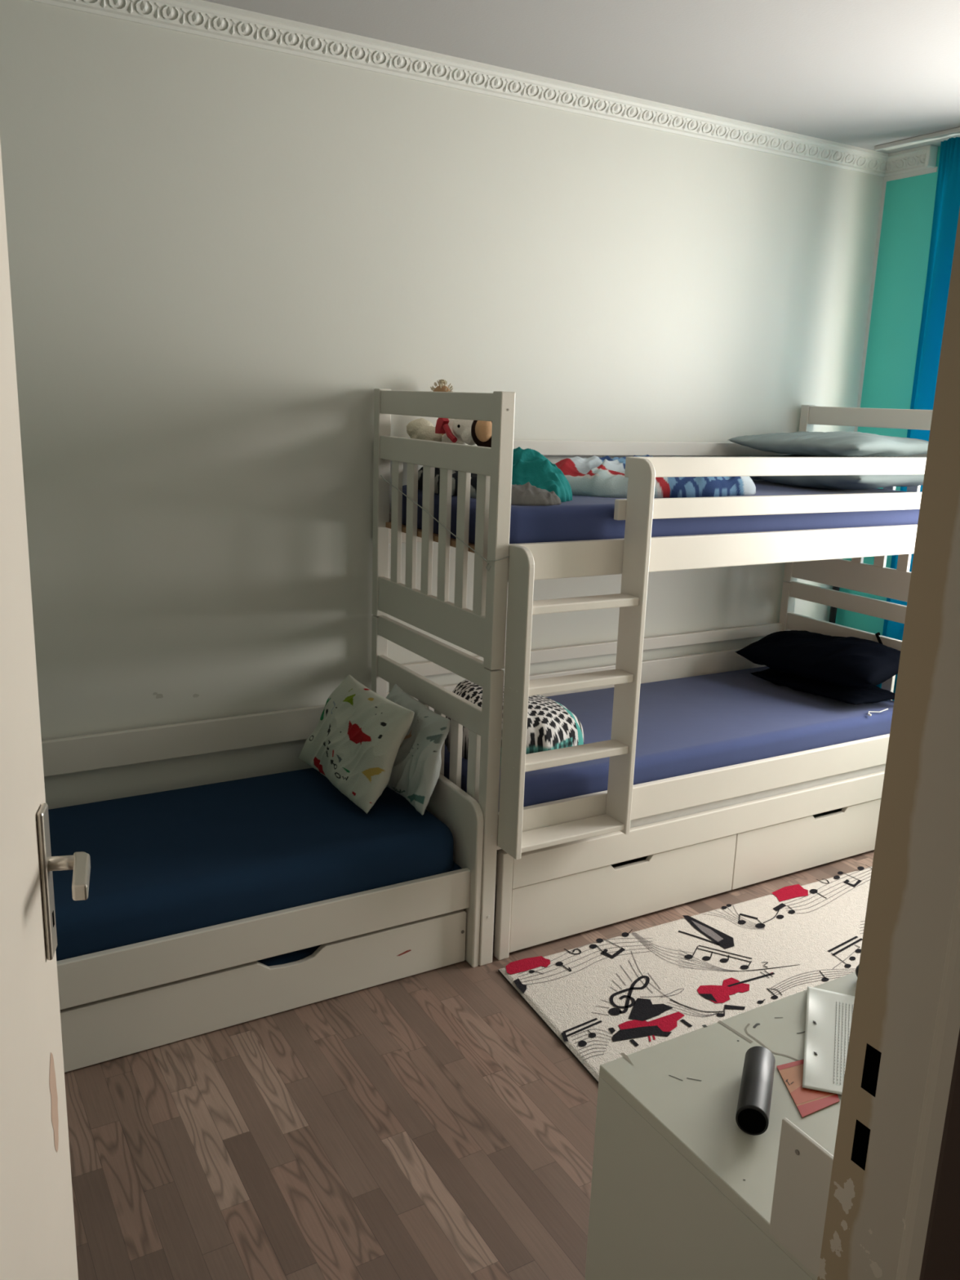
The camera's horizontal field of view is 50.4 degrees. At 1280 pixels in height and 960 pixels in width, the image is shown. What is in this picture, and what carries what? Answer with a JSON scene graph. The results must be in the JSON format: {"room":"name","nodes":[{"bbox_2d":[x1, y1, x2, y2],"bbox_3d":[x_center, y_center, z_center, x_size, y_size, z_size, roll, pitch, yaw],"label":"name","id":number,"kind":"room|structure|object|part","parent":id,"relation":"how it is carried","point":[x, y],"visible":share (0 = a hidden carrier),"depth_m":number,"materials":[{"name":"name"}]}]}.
{"room":"bedroom","nodes":[
{"label":"bedroom","id":0,"kind":"room"},
{"bbox_2d":[0,0,883,809],"bbox_3d":[-0.289,-0.533,3.552,4.628,2.725,0.060,-6,15,-30],"label":"wall","id":1,"kind":"structure","parent":0,"point":[220,252],"depth_m":3.30,"materials":[{"name":"white paint"}]},
{"bbox_2d":[27,0,888,177],"bbox_3d":[-0.217,-1.809,3.202,4.528,0.077,0.048,-6,15,-30],"label":"trim","id":2,"kind":"structure","parent":1,"relation":"attached to","point":[202,18],"depth_m":3.28,"materials":[{"name":"white paint"}]},
{"bbox_2d":[64,849,874,1279],"bbox_3d":[0.748,1.281,2.069,4.628,0.050,4.350,-6,15,-30],"label":"floor","id":3,"kind":"structure","parent":0,"point":[429,1125],"depth_m":2.35,"materials":[{"name":"laminate"}]},
{"bbox_2d":[41,704,484,1072],"bbox_3d":[-1.061,0.685,2.859,2.005,0.622,0.806,-6,15,-30],"label":"frame","id":4,"kind":"object","parent":3,"relation":"on","point":[119,1002],"visible":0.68,"depth_m":2.84,"materials":[{"name":"white paint"}]},
{"bbox_2d":[48,767,453,960],"bbox_3d":[-1.061,0.634,2.861,1.935,0.135,0.725,-6,15,-30],"label":"mattress","id":5,"kind":"object","parent":4,"relation":"on","point":[163,864],"visible":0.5,"depth_m":2.87,"materials":[{"name":"blue fabric"}]},
{"bbox_2d":[298,674,414,813],"bbox_3d":[-0.401,0.311,3.252,0.190,0.322,0.575,-6,15,-30],"label":"throw pillow","id":6,"kind":"object","parent":5,"relation":"on","point":[358,735],"visible":1,"depth_m":3.13,"materials":[{"name":"fabric"}]},
{"bbox_2d":[386,683,450,815],"bbox_3d":[-0.228,0.332,3.185,0.143,0.313,0.390,-6,15,-30],"label":"throw pillow","id":7,"kind":"object","parent":5,"relation":"on","point":[415,771],"visible":0.65,"depth_m":3.07,"materials":[{"name":"fabric"}]},
{"bbox_3d":[-0.877,0.979,2.620,1.922,0.167,0.018,-6,15,-30],"label":"drawer","id":8,"kind":"part","parent":4,"relation":"part of","materials":[{"name":"white paint"}]},
{"bbox_3d":[-0.880,0.827,2.570,1.958,0.123,0.022,-6,15,-30],"label":"rail","id":9,"kind":"part","parent":4,"relation":"part of","materials":[{"name":"white paint"}]},
{"bbox_2d":[257,944,321,966],"bbox_3d":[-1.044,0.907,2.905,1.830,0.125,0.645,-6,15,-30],"label":"handle","id":10,"kind":"object","parent":4,"relation":"attached to","point":[297,955],"visible":0.02,"depth_m":2.84,"materials":[{"name":"black"}]},
{"bbox_3d":[-0.201,0.647,3.352,0.024,0.528,0.783,-6,15,-30],"label":"panel","id":11,"kind":"part","parent":4,"relation":"part of","materials":[{"name":"white paint"}]},
{"bbox_2d":[371,388,933,965],"bbox_3d":[0.733,-0.001,3.697,2.045,1.692,0.916,-6,15,-30],"label":"bunk bed","id":12,"kind":"object","parent":3,"relation":"on","point":[815,555],"visible":0.62,"depth_m":3.15,"materials":[{"name":"white paint"}]},
{"bbox_3d":[-0.363,0.366,3.655,0.045,0.924,0.042,-6,15,-30],"label":"post","id":13,"kind":"part","parent":12,"relation":"part of","materials":[{"name":"white paint"}]},
{"bbox_3d":[-0.335,-0.458,3.460,0.045,0.765,0.042,-6,15,-30],"label":"post","id":14,"kind":"part","parent":12,"relation":"part of","materials":[{"name":"white paint"}]},
{"bbox_3d":[0.524,-0.468,3.978,1.957,0.104,0.022,-6,15,-30],"label":"rail","id":15,"kind":"part","parent":12,"relation":"part of","materials":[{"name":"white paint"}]},
{"bbox_3d":[-0.165,0.167,3.264,0.022,0.076,0.727,-6,15,-30],"label":"rail","id":16,"kind":"part","parent":12,"relation":"part of","materials":[{"name":"white paint"}]},
{"bbox_3d":[-0.160,0.027,3.231,0.022,0.069,0.727,-6,15,-30],"label":"rail","id":17,"kind":"part","parent":12,"relation":"part of","materials":[{"name":"white paint"}]},
{"bbox_3d":[-0.157,-0.082,3.205,0.022,0.117,0.727,-6,15,-30],"label":"rail","id":18,"kind":"part","parent":12,"relation":"part of","materials":[{"name":"white paint"}]},
{"bbox_3d":[-0.140,-0.563,3.091,0.022,0.076,0.727,-6,15,-30],"label":"rail","id":19,"kind":"part","parent":12,"relation":"part of","materials":[{"name":"white paint"}]},
{"bbox_3d":[-0.135,-0.706,3.058,0.022,0.075,0.727,-6,15,-30],"label":"rail","id":20,"kind":"part","parent":12,"relation":"part of","materials":[{"name":"white paint"}]},
{"bbox_2d":[380,475,509,571],"bbox_3d":[-0.127,-0.368,3.107,0.052,0.207,0.752,-6,15,-30],"label":"string","id":21,"kind":"object","parent":12,"relation":"attached to","point":[380,475],"visible":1,"depth_m":3.01,"materials":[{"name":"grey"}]},
{"bbox_3d":[0.023,0.532,3.012,0.045,0.924,0.045,-6,15,-30],"label":"post","id":22,"kind":"part","parent":12,"relation":"part of","materials":[{"name":"white paint"}]},
{"bbox_3d":[0.052,-0.292,2.817,0.045,0.765,0.045,-6,15,-30],"label":"post","id":23,"kind":"part","parent":12,"relation":"part of","materials":[{"name":"white paint"}]},
{"bbox_3d":[0.501,0.172,4.131,1.957,0.140,0.020,-6,15,-30],"label":"rail","id":24,"kind":"part","parent":12,"relation":"part of","materials":[{"name":"white paint"}]},
{"bbox_3d":[0.506,0.033,4.098,1.957,0.050,0.020,-6,15,-30],"label":"rail","id":25,"kind":"part","parent":12,"relation":"part of","materials":[{"name":"white paint"}]},
{"bbox_3d":[0.533,-0.735,3.916,1.957,0.054,0.020,-6,15,-30],"label":"rail","id":26,"kind":"part","parent":12,"relation":"part of","materials":[{"name":"white paint"}]},
{"bbox_2d":[401,480,919,544],"bbox_3d":[0.723,-0.469,3.628,1.940,0.126,0.744,-6,15,-30],"label":"mattress","id":27,"kind":"object","parent":12,"relation":"on","point":[583,517],"visible":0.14,"depth_m":3.17,"materials":[{"name":"blue fabric"}]},
{"bbox_2d":[430,379,453,435],"bbox_3d":[-0.122,-0.710,3.472,0.087,0.343,0.109,-6,15,-30],"label":"doll","id":28,"kind":"object","parent":27,"relation":"on","point":[441,388],"visible":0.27,"depth_m":3.41,"materials":[{"name":"brown"}]},
{"bbox_2d":[417,466,477,497],"bbox_3d":[-0.086,-0.513,3.242,0.163,0.082,0.500,-5,15,-28],"label":"blanket","id":29,"kind":"object","parent":27,"relation":"on","point":[437,473],"visible":0.19,"depth_m":3.13,"materials":[{"name":"fabric"}]},
{"bbox_2d":[406,417,442,441],"bbox_3d":[-0.168,-0.650,3.344,0.127,0.148,0.238,-6,15,-30],"label":"teddy bear","id":30,"kind":"object","parent":29,"relation":"on","point":[422,428],"visible":0.32,"depth_m":3.31},
{"bbox_2d":[435,417,476,445],"bbox_3d":[-0.064,-0.629,3.200,0.135,0.176,0.301,-6,15,-30],"label":"plush dog","id":31,"kind":"object","parent":29,"relation":"on","point":[458,431],"visible":0.45,"depth_m":3.12},
{"bbox_2d":[471,420,492,447],"bbox_3d":[0.024,-0.573,3.005,0.107,0.193,0.123,-6,15,-30],"label":"toy","id":32,"kind":"object","parent":29,"relation":"on","point":[481,431],"visible":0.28,"depth_m":2.95,"materials":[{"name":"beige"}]},
{"bbox_2d":[511,481,561,505],"bbox_3d":[0.139,-0.425,2.945,0.209,0.063,0.116,-6,15,-30],"label":"t-shirt","id":33,"kind":"object","parent":27,"relation":"on","point":[526,494],"visible":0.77,"depth_m":2.91,"materials":[{"name":"white fabric"}]},
{"bbox_2d":[511,446,572,502],"bbox_3d":[0.121,-0.522,3.165,0.256,0.149,0.405,-6,15,-30],"label":"towel","id":34,"kind":"object","parent":27,"relation":"on","point":[530,465],"visible":0.33,"depth_m":3.07,"materials":[{"name":"teal fabric"}]},
{"bbox_2d":[555,454,755,497],"bbox_3d":[0.571,-0.576,3.513,0.896,0.124,0.488,-5,15,-28],"label":"duvet","id":35,"kind":"object","parent":27,"relation":"on","point":[593,476],"visible":0.54,"depth_m":3.32,"materials":[{"name":"fabric"}]},
{"bbox_2d":[746,454,924,489],"bbox_3d":[1.348,-0.654,3.968,0.450,0.118,0.700,-6,15,-30],"label":"pillow","id":36,"kind":"object","parent":27,"relation":"on","point":[826,482],"visible":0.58,"depth_m":3.73,"materials":[{"name":"white fabric"}]},
{"bbox_2d":[728,431,928,457],"bbox_3d":[1.365,-0.761,3.950,0.430,0.101,0.700,-6,15,-30],"label":"pillow","id":37,"kind":"object","parent":36,"relation":"on","point":[839,443],"visible":1,"depth_m":3.76,"materials":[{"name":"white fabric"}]},
{"bbox_2d":[444,666,893,807],"bbox_3d":[0.694,0.321,3.817,1.940,0.111,0.750,-6,15,-30],"label":"mattress","id":38,"kind":"object","parent":12,"relation":"on","point":[688,725],"visible":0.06,"depth_m":3.70,"materials":[{"name":"blue fabric"}]},
{"bbox_2d":[444,680,583,764],"bbox_3d":[0.124,0.242,3.373,0.490,0.207,0.476,-6,15,-30],"label":"pillow","id":39,"kind":"object","parent":38,"relation":"on","point":[551,726],"visible":0.36,"depth_m":3.23,"materials":[{"name":"fabric"}]},
{"bbox_2d":[750,667,894,704],"bbox_3d":[1.373,0.174,4.131,0.310,0.069,0.630,-6,15,-30],"label":"pillow","id":40,"kind":"object","parent":38,"relation":"on","point":[875,694],"visible":0.67,"depth_m":3.99,"materials":[{"name":"black fabric"}]},
{"bbox_2d":[735,630,900,688],"bbox_3d":[1.406,0.061,4.110,0.373,0.172,0.644,-8,17,-37],"label":"pillow","id":41,"kind":"object","parent":40,"relation":"on","point":[851,662],"visible":0.98,"depth_m":3.99,"materials":[{"name":"black fabric"}]},
{"bbox_2d":[867,708,888,715],"bbox_3d":[1.501,0.270,3.868,0.108,0.015,0.034,-6,15,-30],"label":"charging cable","id":42,"kind":"object","parent":38,"relation":"on","point":[868,713],"visible":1,"depth_m":3.87,"materials":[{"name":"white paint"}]},
{"bbox_3d":[0.891,0.481,3.508,1.957,0.112,0.023,-6,15,-30],"label":"rail","id":43,"kind":"part","parent":12,"relation":"part of","materials":[{"name":"white paint"}]},
{"bbox_3d":[0.918,-0.299,3.323,1.957,0.104,0.023,-6,15,-30],"label":"rail","id":44,"kind":"part","parent":12,"relation":"part of","materials":[{"name":"white paint"}]},
{"bbox_3d":[1.083,-0.451,3.382,1.586,0.060,0.021,-6,15,-30],"label":"guard rail","id":45,"kind":"part","parent":12,"relation":"part of","materials":[{"name":"white paint"}]},
{"bbox_3d":[1.101,-0.572,3.361,1.556,0.059,0.021,-6,15,-30],"label":"guard rail","id":46,"kind":"part","parent":12,"relation":"part of","materials":[{"name":"white paint"}]},
{"bbox_3d":[1.364,0.191,4.648,0.045,0.924,0.042,-6,15,-30],"label":"post","id":47,"kind":"part","parent":12,"relation":"part of","materials":[{"name":"white paint"}]},
{"bbox_3d":[1.393,-0.633,4.453,0.045,0.765,0.042,-6,15,-30],"label":"post","id":48,"kind":"part","parent":12,"relation":"part of","materials":[{"name":"white paint"}]},
{"bbox_3d":[1.562,-0.008,4.258,0.022,0.076,0.727,-6,15,-30],"label":"rail","id":49,"kind":"part","parent":12,"relation":"part of","materials":[{"name":"white paint"}]},
{"bbox_3d":[1.567,-0.148,4.224,0.022,0.069,0.727,-6,15,-30],"label":"rail","id":50,"kind":"part","parent":12,"relation":"part of","materials":[{"name":"white paint"}]},
{"bbox_3d":[1.571,-0.257,4.199,0.022,0.117,0.727,-6,15,-30],"label":"rail","id":51,"kind":"part","parent":12,"relation":"part of","materials":[{"name":"white paint"}]},
{"bbox_3d":[1.592,-0.881,4.051,0.022,0.075,0.727,-6,15,-30],"label":"rail","id":52,"kind":"part","parent":12,"relation":"part of","materials":[{"name":"white paint"}]},
{"bbox_3d":[1.587,-0.738,4.085,0.022,0.076,0.727,-6,15,-30],"label":"rail","id":53,"kind":"part","parent":12,"relation":"part of","materials":[{"name":"white paint"}]},
{"bbox_2d":[875,632,882,644],"bbox_3d":[1.619,0.034,4.120,0.040,0.114,0.117,2,13,1],"label":"strap","id":54,"kind":"object","parent":12,"relation":"hanging from","point":[877,634],"visible":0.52,"depth_m":4.12,"materials":[{"name":"black fabric"}]},
{"bbox_2d":[497,864,871,1083],"bbox_3d":[1.077,0.994,3.188,2.014,0.014,0.853,-6,15,-30],"label":"rug","id":55,"kind":"object","parent":3,"relation":"on","point":[628,993],"visible":0.58,"depth_m":3.09,"materials":[{"name":"white carpet"}]},
{"bbox_2d":[493,770,884,959],"bbox_3d":[0.701,0.646,3.872,1.914,0.352,0.751,-6,15,-30],"label":"bed","id":56,"kind":"object","parent":3,"relation":"on","point":[548,894],"visible":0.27,"depth_m":3.43,"materials":[{"name":"white paint"}]},
{"bbox_3d":[-0.105,0.626,3.376,0.018,0.104,0.684,-6,15,-30],"label":"rail","id":57,"kind":"part","parent":56,"relation":"part of","materials":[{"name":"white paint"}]},
{"bbox_3d":[0.071,0.805,3.105,0.037,0.352,0.033,-6,15,-30],"label":"leg","id":58,"kind":"part","parent":56,"relation":"part of","materials":[{"name":"white paint"}]},
{"bbox_3d":[0.489,0.819,3.359,0.923,0.214,0.018,-6,15,-30],"label":"drawer","id":59,"kind":"part","parent":56,"relation":"part of","materials":[{"name":"white paint"}]},
{"bbox_2d":[498,764,885,850],"bbox_3d":[0.709,0.516,3.836,1.820,0.112,0.692,-6,15,-30],"label":"mattress","id":60,"kind":"object","parent":56,"relation":"on","point":[682,812],"visible":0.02,"depth_m":3.58,"materials":[{"name":"white fabric"}]},
{"bbox_3d":[0.888,0.621,3.542,1.842,0.104,0.022,-6,15,-30],"label":"rail","id":61,"kind":"part","parent":56,"relation":"part of","materials":[{"name":"white paint"}]},
{"bbox_3d":[1.280,0.738,3.814,0.903,0.214,0.018,-6,15,-30],"label":"drawer","id":62,"kind":"part","parent":56,"relation":"part of","materials":[{"name":"white paint"}]},
{"bbox_2d":[584,972,857,1279],"bbox_3d":[0.777,0.904,1.663,1.158,0.873,0.480,-6,15,-30],"label":"cabinet","id":63,"kind":"object","parent":3,"relation":"on","point":[679,1191],"visible":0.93,"depth_m":1.41,"materials":[{"name":"laminate"}]},
{"bbox_3d":[0.291,1.037,1.401,0.018,0.702,0.474,-6,15,-30],"label":"panel","id":64,"kind":"part","parent":63,"relation":"part of","materials":[{"name":"grey laminate"}]},
{"bbox_2d":[735,1045,775,1135],"bbox_3d":[0.388,0.630,1.434,0.043,0.043,0.144,6,14,18],"label":"speaker","id":65,"kind":"object","parent":63,"relation":"on","point":[753,1106],"visible":1,"depth_m":1.40,"materials":[{"name":"black metal"}]},
{"bbox_3d":[0.382,0.644,1.148,0.006,0.157,0.128,-6,15,-30],"label":"upright panel","id":66,"kind":"part","parent":63,"relation":"part of","materials":[{"name":"white wood"}]},
{"bbox_2d":[776,1059,839,1117],"bbox_3d":[0.482,0.644,1.479,0.079,0.002,0.138,1,13,-3],"label":"leaflet","id":67,"kind":"object","parent":63,"relation":"on","point":[807,1101],"visible":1,"depth_m":1.46,"materials":[{"name":"brown"}]},
{"bbox_2d":[802,986,854,1094],"bbox_3d":[0.552,0.616,1.582,0.092,0.007,0.279,6,14,18],"label":"sheet music","id":68,"kind":"object","parent":63,"relation":"on","point":[828,1015],"visible":0.66,"depth_m":1.58,"materials":[{"name":"grey paper"}]},
{"bbox_2d":[855,964,858,976],"bbox_3d":[0.668,0.571,1.748,0.048,0.034,0.048,-6,15,-30],"label":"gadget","id":69,"kind":"object","parent":63,"relation":"on","point":[857,966],"visible":0.13,"depth_m":1.75,"materials":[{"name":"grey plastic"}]},
{"bbox_2d":[828,586,839,623],"bbox_3d":[1.630,0.161,4.809,0.032,0.926,0.032,-6,15,-30],"label":"pole","id":70,"kind":"object","parent":3,"relation":"on","point":[833,613],"visible":0.02,"depth_m":4.73,"materials":[{"name":"black metal"}]},
{"bbox_2d":[203,0,959,153],"bbox_3d":[0.842,-1.417,1.429,4.628,0.050,4.350,-6,15,-30],"label":"ceiling","id":71,"kind":"structure","parent":0,"point":[867,74],"depth_m":3.09,"materials":[{"name":"grey paint"}]},
{"bbox_2d":[874,126,959,151],"bbox_3d":[2.237,-1.746,3.169,0.067,0.016,2.400,-6,15,-30],"label":"rail","id":72,"kind":"object","parent":71,"relation":"attached to","point":[953,131],"visible":1,"depth_m":4.00,"materials":[{"name":"white paint"}]},
{"bbox_2d":[876,137,959,701],"bbox_3d":[1.847,-0.600,4.075,0.074,2.640,0.436,-6,15,-30],"label":"curtain","id":73,"kind":"object","parent":72,"relation":"hanging from","point":[947,200],"visible":0.17,"depth_m":4.02,"materials":[{"name":"teal fabric"}]},
{"bbox_2d":[835,146,940,635],"bbox_3d":[2.832,-0.268,2.892,0.160,2.725,4.300,-6,15,-30],"label":"wall","id":74,"kind":"structure","parent":0,"point":[901,271],"depth_m":4.36,"materials":[{"name":"teal paint"}]},
{"bbox_2d":[841,166,937,559],"bbox_3d":[1.744,-0.659,4.551,0.003,2.648,0.260,-6,15,-30],"label":"trim","id":75,"kind":"structure","parent":74,"relation":"attached to","point":[927,171],"depth_m":4.42,"materials":[{"name":"white paint"}]},
{"bbox_2d":[884,144,937,176],"bbox_3d":[1.768,-1.982,4.229,0.050,0.080,0.252,-6,15,-30],"label":"trim","id":76,"kind":"structure","parent":74,"relation":"attached to","point":[924,157],"depth_m":4.21,"materials":[{"name":"white paint"}]},
{"bbox_3d":[1.094,0.060,1.251,4.528,2.725,0.160,-6,15,-30],"label":"wall","id":77,"kind":"structure","parent":0,"visible":0},
{"bbox_2d":[0,141,90,1279],"bbox_3d":[-0.469,0.440,0.975,0.107,1.992,0.840,-1,14,-13],"label":"door","id":78,"kind":"structure","parent":77,"relation":"in","point":[37,1238],"depth_m":1.20,"materials":[{"name":"beige paint"}]},
{"bbox_3d":[-0.557,0.312,1.315,0.008,0.205,0.038,-1,14,-13],"label":"handle plate","id":79,"kind":"part","parent":78,"relation":"part of","materials":[{"name":"silver metal"}]},
{"bbox_3d":[-0.535,0.287,1.315,0.035,0.018,0.019,-1,14,-13],"label":"handle","id":80,"kind":"part","parent":78,"relation":"part of","materials":[{"name":"silver metal"}]},
{"bbox_3d":[-0.501,0.295,1.283,0.020,0.021,0.102,-3,14,-20],"label":"lever","id":81,"kind":"part","parent":78,"relation":"part of","materials":[{"name":"silver metal"}]},
{"bbox_2d":[817,208,959,1279],"bbox_3d":[0.415,0.471,0.948,0.042,2.020,0.180,-6,15,-30],"label":"trim","id":82,"kind":"structure","parent":77,"relation":"attached to","point":[893,1210],"depth_m":0.92,"materials":[{"name":"beige paint"}]}
]}

